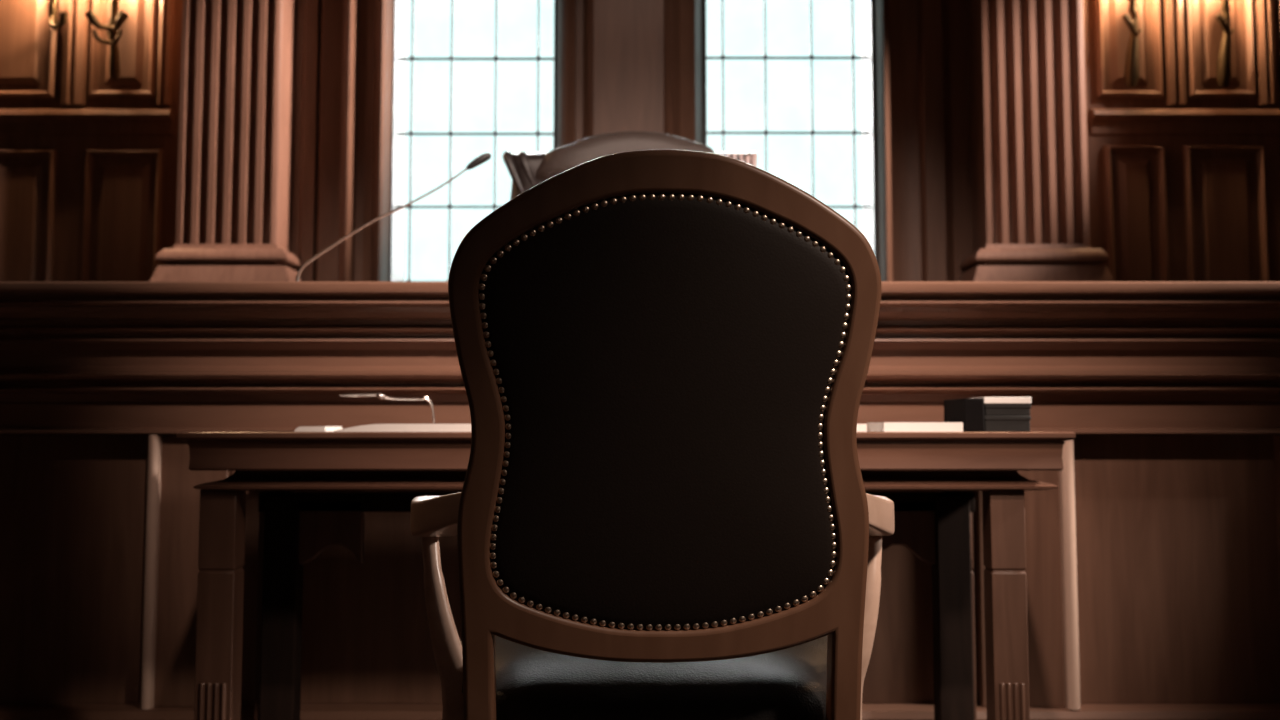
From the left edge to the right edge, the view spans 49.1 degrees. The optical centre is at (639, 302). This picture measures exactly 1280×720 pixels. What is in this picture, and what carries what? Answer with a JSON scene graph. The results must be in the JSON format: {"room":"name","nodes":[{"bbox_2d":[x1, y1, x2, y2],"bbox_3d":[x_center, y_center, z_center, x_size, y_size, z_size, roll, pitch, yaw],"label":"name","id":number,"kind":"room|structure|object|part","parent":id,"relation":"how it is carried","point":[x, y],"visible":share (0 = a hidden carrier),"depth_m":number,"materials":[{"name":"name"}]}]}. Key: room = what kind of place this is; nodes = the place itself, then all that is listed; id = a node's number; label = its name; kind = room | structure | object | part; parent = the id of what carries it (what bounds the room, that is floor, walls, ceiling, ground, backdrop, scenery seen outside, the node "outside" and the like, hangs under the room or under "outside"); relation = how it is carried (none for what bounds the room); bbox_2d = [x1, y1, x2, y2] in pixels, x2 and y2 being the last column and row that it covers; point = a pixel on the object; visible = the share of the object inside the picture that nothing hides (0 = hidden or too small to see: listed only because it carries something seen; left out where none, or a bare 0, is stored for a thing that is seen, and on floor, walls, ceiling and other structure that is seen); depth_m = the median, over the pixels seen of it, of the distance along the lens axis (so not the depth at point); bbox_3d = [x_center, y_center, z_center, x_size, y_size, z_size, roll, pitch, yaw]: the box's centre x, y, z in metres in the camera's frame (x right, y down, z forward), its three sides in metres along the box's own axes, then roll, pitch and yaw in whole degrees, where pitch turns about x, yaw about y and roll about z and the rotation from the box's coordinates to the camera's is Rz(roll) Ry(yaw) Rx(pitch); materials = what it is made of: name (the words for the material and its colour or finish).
{"room":"courtroom","nodes":[
{"label":"courtroom","id":0,"kind":"room"},
{"bbox_2d":[0,0,1279,281],"bbox_3d":[0.000,-0.845,5.828,8.600,4.300,0.335,0,-5,0],"label":"wall","id":1,"kind":"structure","parent":0,"point":[73,208],"depth_m":5.66,"materials":[{"name":"brown wood"}]},
{"bbox_3d":[-2.586,-0.256,5.626,0.450,0.731,0.036,0,-5,0],"label":"wall panel","id":2,"kind":"part","parent":1,"relation":"part of","materials":[{"name":"brown wood"}]},
{"bbox_3d":[-2.594,-1.468,5.732,0.434,1.275,0.036,0,-5,0],"label":"wall panel","id":3,"kind":"part","parent":1,"relation":"part of","materials":[{"name":"brown wood"}]},
{"bbox_2d":[48,0,67,30],"bbox_3d":[-2.342,-1.231,5.617,0.063,0.292,0.159,4,-6,-39],"label":"wall sconce","id":4,"kind":"object","parent":1,"relation":"attached to","point":[52,4],"visible":1,"depth_m":5.62,"materials":[{"name":"brown metal"}]},
{"bbox_3d":[-2.369,-1.170,5.658,0.035,0.136,0.064,0,-5,0],"label":"stem","id":5,"kind":"part","parent":4,"relation":"part of","materials":[{"name":"brown metal"}]},
{"bbox_3d":[-2.332,-1.127,5.592,0.126,0.081,0.049,-4,-6,38],"label":"arm","id":6,"kind":"part","parent":4,"relation":"part of","materials":[{"name":"brown metal"}]},
{"bbox_2d":[61,0,89,105],"bbox_3d":[-2.301,-1.552,5.738,0.104,1.508,0.038,0,-5,0],"label":"trim","id":7,"kind":"structure","parent":1,"relation":"attached to","point":[74,83],"depth_m":5.68,"materials":[{"name":"brown wood"}]},
{"bbox_2d":[0,108,173,135],"bbox_3d":[-3.098,-0.735,5.661,2.404,0.115,0.050,0,-5,0],"label":"trim","id":8,"kind":"structure","parent":1,"relation":"attached to","point":[13,121],"depth_m":5.67,"materials":[{"name":"brown wood"}]},
{"bbox_2d":[85,0,128,79],"bbox_3d":[-2.121,-1.134,5.620,0.174,0.467,0.143,0,-5,0],"label":"wall sconce","id":9,"kind":"object","parent":1,"relation":"attached to","point":[116,20],"visible":1,"depth_m":5.62,"materials":[{"name":"brown metal"}]},
{"bbox_3d":[-2.157,-1.123,5.587,0.113,0.072,0.046,3,-6,-33],"label":"arm","id":10,"kind":"part","parent":9,"relation":"part of","materials":[{"name":"brown metal"}]},
{"bbox_3d":[-2.146,-1.058,5.593,0.083,0.052,0.027,5,-7,-44],"label":"arm","id":11,"kind":"part","parent":9,"relation":"part of","materials":[{"name":"brown metal"}]},
{"bbox_3d":[-2.121,-1.072,5.649,0.048,0.348,0.076,0,-5,0],"label":"stem","id":12,"kind":"part","parent":9,"relation":"part of","materials":[{"name":"brown metal"}]},
{"bbox_3d":[-2.096,-1.058,5.593,0.083,0.052,0.027,-5,-7,44],"label":"arm","id":13,"kind":"part","parent":9,"relation":"part of","materials":[{"name":"brown metal"}]},
{"bbox_3d":[-2.085,-1.123,5.587,0.113,0.072,0.046,-3,-6,33],"label":"arm","id":14,"kind":"part","parent":9,"relation":"part of","materials":[{"name":"brown metal"}]},
{"bbox_3d":[-2.084,-0.256,5.626,0.313,0.731,0.036,0,-5,0],"label":"wall panel","id":15,"kind":"part","parent":1,"relation":"part of","materials":[{"name":"brown wood"}]},
{"bbox_3d":[-2.100,-1.468,5.732,0.265,1.275,0.036,0,-5,0],"label":"wall panel","id":16,"kind":"part","parent":1,"relation":"part of","materials":[{"name":"brown wood"}]},
{"bbox_2d":[157,0,174,105],"bbox_3d":[-1.932,-1.552,5.738,0.056,1.508,0.038,0,-5,0],"label":"trim","id":17,"kind":"structure","parent":1,"relation":"attached to","point":[167,7],"depth_m":5.68,"materials":[{"name":"brown wood"}]},
{"bbox_2d":[290,0,392,281],"bbox_3d":[-1.212,-0.864,5.617,0.405,4.300,0.161,0,-5,0],"label":"window frame","id":18,"kind":"structure","parent":1,"relation":"attached to","point":[341,181],"depth_m":5.62,"materials":[{"name":"brown wood"}]},
{"bbox_2d":[389,0,557,281],"bbox_3d":[-0.677,-0.918,5.854,0.687,2.150,0.296,0,-5,0],"label":"window","id":19,"kind":"structure","parent":1,"relation":"in","point":[399,64],"depth_m":5.82,"materials":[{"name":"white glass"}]},
{"bbox_2d":[557,0,701,147],"bbox_3d":[-0.042,-0.862,5.632,0.589,4.300,0.131,0,-5,0],"label":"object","id":20,"kind":"structure","parent":1,"relation":"attached to","point":[623,65],"depth_m":5.60,"materials":[{"name":"brown wood"}]},
{"bbox_2d":[702,0,877,261],"bbox_3d":[0.608,-0.918,5.854,0.711,2.150,0.296,0,-5,0],"label":"window","id":21,"kind":"structure","parent":1,"relation":"in","point":[866,7],"depth_m":5.81,"materials":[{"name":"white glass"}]},
{"bbox_2d":[874,0,971,281],"bbox_3d":[1.149,-0.861,5.647,0.380,4.300,0.101,0,-5,0],"label":"window frame","id":22,"kind":"structure","parent":1,"relation":"attached to","point":[924,209],"depth_m":5.63,"materials":[{"name":"brown wood"}]},
{"bbox_3d":[1.990,-1.468,5.732,0.261,1.275,0.036,0,-5,0],"label":"wall panel","id":23,"kind":"part","parent":1,"relation":"part of","materials":[{"name":"brown wood"}]},
{"bbox_2d":[1122,0,1141,86],"bbox_3d":[1.978,-1.118,5.624,0.076,0.500,0.123,-2,-5,21],"label":"wall sconce","id":24,"kind":"object","parent":1,"relation":"attached to","point":[1131,72],"visible":1,"depth_m":5.63,"materials":[{"name":"brown metal"}]},
{"bbox_3d":[1.967,-1.112,5.603,0.093,0.078,0.035,3,-6,-34],"label":"arm","id":25,"kind":"part","parent":24,"relation":"part of","materials":[{"name":"brown metal"}]},
{"bbox_3d":[2.000,-0.264,5.627,0.241,0.748,0.036,0,-5,0],"label":"wall panel","id":26,"kind":"part","parent":1,"relation":"part of","materials":[{"name":"brown wood"}]},
{"bbox_2d":[1162,0,1185,105],"bbox_3d":[2.177,-1.552,5.738,0.080,1.508,0.038,0,-5,0],"label":"trim","id":27,"kind":"structure","parent":1,"relation":"attached to","point":[1172,10],"depth_m":5.68,"materials":[{"name":"brown wood"}]},
{"bbox_2d":[1091,108,1279,135],"bbox_3d":[3.066,-0.735,5.661,2.469,0.115,0.050,0,-5,0],"label":"trim","id":28,"kind":"structure","parent":1,"relation":"attached to","point":[1104,121],"depth_m":5.67,"materials":[{"name":"brown wood"}]},
{"bbox_3d":[2.363,-1.468,5.732,0.269,1.275,0.036,0,-5,0],"label":"wall panel","id":29,"kind":"part","parent":1,"relation":"part of","materials":[{"name":"brown wood"}]},
{"bbox_2d":[1215,0,1234,86],"bbox_3d":[2.351,-1.118,5.624,0.076,0.500,0.123,-2,-5,21],"label":"wall sconce","id":30,"kind":"object","parent":1,"relation":"attached to","point":[1224,73],"visible":1,"depth_m":5.63,"materials":[{"name":"brown metal"}]},
{"bbox_3d":[2.340,-1.112,5.603,0.093,0.078,0.035,3,-6,-34],"label":"arm","id":31,"kind":"part","parent":30,"relation":"part of","materials":[{"name":"brown metal"}]},
{"bbox_3d":[2.361,-0.264,5.627,0.321,0.748,0.036,0,-5,0],"label":"wall panel","id":32,"kind":"part","parent":1,"relation":"part of","materials":[{"name":"brown wood"}]},
{"bbox_2d":[1253,0,1277,105],"bbox_3d":[2.546,-1.552,5.738,0.080,1.508,0.038,0,-5,0],"label":"trim","id":33,"kind":"structure","parent":1,"relation":"attached to","point":[1263,10],"depth_m":5.68,"materials":[{"name":"brown wood"}]},
{"bbox_3d":[2.751,-1.468,5.732,0.281,1.275,0.036,0,-5,0],"label":"wall panel","id":34,"kind":"part","parent":1,"relation":"part of","materials":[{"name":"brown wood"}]},
{"bbox_3d":[0.000,0.944,0.921,8.600,0.120,10.000,0,-5,0],"label":"floor","id":35,"kind":"structure","parent":0,"visible":0},
{"bbox_2d":[150,0,301,281],"bbox_3d":[-1.599,-0.572,5.509,0.556,3.700,0.320,0,-5,0],"label":"fluted pilaster","id":36,"kind":"object","parent":35,"relation":"on","point":[233,219],"visible":0.49,"depth_m":5.46,"materials":[{"name":"brown wood"}]},
{"bbox_2d":[176,431,1075,719],"bbox_3d":[-0.028,0.679,3.095,1.810,0.786,0.625,0,-5,0],"label":"table","id":37,"kind":"object","parent":35,"relation":"on","point":[295,527],"visible":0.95,"depth_m":2.86,"materials":[{"name":"brown wood"}]},
{"bbox_3d":[-0.861,0.718,2.865,0.098,0.668,0.098,0,-5,0],"label":"leg","id":38,"kind":"part","parent":37,"relation":"part of","materials":[{"name":"brown wood"}]},
{"bbox_3d":[-0.861,0.758,3.314,0.098,0.668,0.098,0,-5,0],"label":"leg","id":39,"kind":"part","parent":37,"relation":"part of","materials":[{"name":"brown wood"}]},
{"bbox_3d":[-0.834,0.769,3.260,0.095,0.637,0.086,0,-5,0],"label":"leg","id":40,"kind":"part","parent":37,"relation":"part of","materials":[{"name":"brown wood"}]},
{"bbox_2d":[294,426,341,431],"bbox_3d":[-0.689,0.271,3.003,0.065,0.011,0.170,0,-5,0],"label":"paper stack","id":41,"kind":"object","parent":37,"relation":"on","point":[301,428],"visible":0.96,"depth_m":2.92,"materials":[{"name":"white paper"}]},
{"bbox_2d":[340,392,434,423],"bbox_3d":[-0.558,0.246,3.151,0.235,0.088,0.044,0,-5,0],"label":"table microphone","id":42,"kind":"object","parent":37,"relation":"on","point":[379,395],"visible":0.85,"depth_m":3.15,"materials":[{"name":"silver plastic"}]},
{"bbox_2d":[334,424,470,431],"bbox_3d":[-0.440,0.268,2.998,0.384,0.016,0.220,0,-5,0],"label":"paper stack","id":43,"kind":"object","parent":37,"relation":"on","point":[372,427],"visible":0.7,"depth_m":2.89,"materials":[{"name":"white paper"}]},
{"bbox_3d":[-0.028,0.400,3.119,1.754,0.017,0.569,0,-5,0],"label":"moulding","id":44,"kind":"part","parent":37,"relation":"part of","materials":[{"name":"brown wood"}]},
{"bbox_2d":[857,424,866,431],"bbox_3d":[0.389,0.267,2.988,0.159,0.016,0.200,0,-5,0],"label":"paper stack","id":45,"kind":"object","parent":37,"relation":"on","point":[860,427],"visible":0.06,"depth_m":2.89,"materials":[{"name":"white paper"}]},
{"bbox_2d":[867,422,962,431],"bbox_3d":[0.585,0.266,2.993,0.163,0.020,0.210,0,-5,0],"label":"paper stack","id":46,"kind":"object","parent":37,"relation":"on","point":[872,426],"visible":0.99,"depth_m":2.89,"materials":[{"name":"white paper"}]},
{"bbox_3d":[0.728,0.769,3.260,0.095,0.637,0.086,0,-5,0],"label":"leg","id":47,"kind":"part","parent":37,"relation":"part of","materials":[{"name":"brown wood"}]},
{"bbox_3d":[0.750,0.758,3.317,0.094,0.668,0.094,0,-5,0],"label":"leg","id":48,"kind":"part","parent":37,"relation":"part of","materials":[{"name":"brown wood"}]},
{"bbox_2d":[944,398,983,431],"bbox_3d":[0.693,0.242,3.000,0.041,0.069,0.200,0,-5,0],"label":"binder","id":49,"kind":"object","parent":37,"relation":"on","point":[969,411],"visible":0.78,"depth_m":2.90,"materials":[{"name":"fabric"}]},
{"bbox_3d":[0.750,0.718,2.863,0.094,0.668,0.094,0,-5,0],"label":"leg","id":50,"kind":"part","parent":37,"relation":"part of","materials":[{"name":"brown wood"}]},
{"bbox_2d":[984,416,1030,431],"bbox_3d":[0.765,0.260,2.998,0.097,0.034,0.183,0,-5,0],"label":"box","id":51,"kind":"object","parent":37,"relation":"on","point":[991,423],"visible":0.73,"depth_m":2.91,"materials":[{"name":"black cardboard"}]},
{"bbox_2d":[984,404,1030,415],"bbox_3d":[0.766,0.230,3.001,0.097,0.025,0.183,0,-5,0],"label":"box","id":52,"kind":"object","parent":51,"relation":"on","point":[989,409],"visible":0.73,"depth_m":2.91,"materials":[{"name":"black cardboard"}]},
{"bbox_2d":[978,397,1030,403],"bbox_3d":[0.765,0.211,2.997,0.099,0.014,0.173,0,-5,0],"label":"paper stack","id":53,"kind":"object","parent":52,"relation":"on","point":[987,400],"visible":0.66,"depth_m":2.91,"materials":[{"name":"white paper"}]},
{"bbox_3d":[0.766,0.223,3.002,0.097,0.010,0.183,0,-5,0],"label":"lid","id":54,"kind":"part","parent":52,"relation":"part of","materials":[{"name":"black cardboard"}]},
{"bbox_3d":[0.765,0.248,2.999,0.097,0.010,0.183,0,-5,0],"label":"lid","id":55,"kind":"part","parent":51,"relation":"part of","materials":[{"name":"black cardboard"}]},
{"bbox_2d":[0,282,1279,719],"bbox_3d":[0.000,0.551,3.674,4.700,1.143,0.744,0,-5,0],"label":"bench","id":56,"kind":"object","parent":35,"relation":"on","point":[1152,570],"visible":0.44,"depth_m":3.49,"materials":[{"name":"brown wood"}]},
{"bbox_3d":[-1.488,0.675,3.607,0.570,0.669,0.175,0,-5,0],"label":"panel","id":57,"kind":"part","parent":56,"relation":"part of","materials":[{"name":"brown wood"}]},
{"bbox_3d":[-0.550,0.675,3.607,0.961,0.669,0.175,0,-5,0],"label":"panel","id":58,"kind":"part","parent":56,"relation":"part of","materials":[{"name":"brown wood"}]},
{"bbox_2d":[296,152,491,281],"bbox_3d":[-0.637,-0.209,3.552,0.518,0.349,0.060,0,-5,0],"label":"gooseneck microphone","id":59,"kind":"object","parent":56,"relation":"on","point":[483,158],"visible":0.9,"depth_m":3.55,"materials":[{"name":"black plastic"}]},
{"bbox_2d":[0,282,1279,292],"bbox_3d":[0.000,-0.003,3.723,4.700,0.030,0.744,0,-5,0],"label":"countertop","id":60,"kind":"structure","parent":56,"relation":"on","point":[5,287],"depth_m":3.35,"materials":[{"name":"brown wood"}]},
{"bbox_3d":[0.000,0.301,3.607,4.660,0.076,0.262,0,-5,0],"label":"rail","id":61,"kind":"part","parent":56,"relation":"part of","materials":[{"name":"brown wood"}]},
{"bbox_3d":[0.000,0.220,3.583,4.660,0.081,0.322,0,-5,0],"label":"ledge moulding","id":62,"kind":"part","parent":56,"relation":"part of","materials":[{"name":"brown wood"}]},
{"bbox_3d":[0.000,0.051,3.563,4.660,0.114,0.393,0,-5,0],"label":"cornice","id":63,"kind":"part","parent":56,"relation":"part of","materials":[{"name":"brown wood"}]},
{"bbox_3d":[0.000,1.058,3.536,4.660,0.108,0.270,0,-5,0],"label":"baseboard","id":64,"kind":"part","parent":56,"relation":"part of","materials":[{"name":"brown wood"}]},
{"bbox_3d":[0.457,0.675,3.607,0.774,0.669,0.175,0,-5,0],"label":"panel","id":65,"kind":"part","parent":56,"relation":"part of","materials":[{"name":"brown wood"}]},
{"bbox_3d":[1.329,0.675,3.607,0.555,0.669,0.175,0,-5,0],"label":"panel","id":66,"kind":"part","parent":56,"relation":"part of","materials":[{"name":"brown wood"}]},
{"bbox_2d":[411,150,894,719],"bbox_3d":[0.024,0.410,2.021,0.761,1.154,0.694,0,-5,-2],"label":"upholstered armchair","id":67,"kind":"object","parent":35,"relation":"on","point":[663,510],"visible":1,"depth_m":1.76,"materials":[{"name":"black leather"}]},
{"bbox_3d":[-0.283,0.306,2.050,0.091,0.086,0.508,1,-5,-14],"label":"armrest","id":68,"kind":"part","parent":67,"relation":"part of","materials":[{"name":"brown wood"}]},
{"bbox_2d":[460,635,827,719],"bbox_3d":[0.021,0.555,2.099,0.670,0.084,0.500,0,-5,-2],"label":"seat cushion","id":69,"kind":"object","parent":67,"relation":"on","point":[789,683],"depth_m":1.88,"materials":[{"name":"black leather"}]},
{"bbox_3d":[0.329,0.308,2.067,0.091,0.086,0.508,-1,-5,10],"label":"armrest","id":70,"kind":"part","parent":67,"relation":"part of","materials":[{"name":"brown wood"}]},
{"bbox_2d":[959,0,1114,281],"bbox_3d":[1.537,-0.572,5.509,0.564,3.700,0.320,0,-5,0],"label":"fluted pilaster","id":71,"kind":"object","parent":35,"relation":"on","point":[1030,194],"visible":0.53,"depth_m":5.46,"materials":[{"name":"brown wood"}]},
{"bbox_3d":[0.000,1.046,4.611,5.200,0.320,1.130,0,-5,0],"label":"trim","id":72,"kind":"structure","parent":35,"relation":"on","visible":0},
{"bbox_2d":[502,131,756,199],"bbox_3d":[-0.029,0.141,4.145,0.830,1.401,0.707,0,-5,0],"label":"chair","id":73,"kind":"object","parent":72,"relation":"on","point":[526,171],"visible":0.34,"depth_m":4.36,"materials":[{"name":"brown wood"}]},
{"bbox_3d":[-0.028,-0.180,4.440,0.800,0.628,0.175,0,-5,0],"label":"backrest","id":74,"kind":"part","parent":73,"relation":"part of","materials":[{"name":"wood"}]}
]}

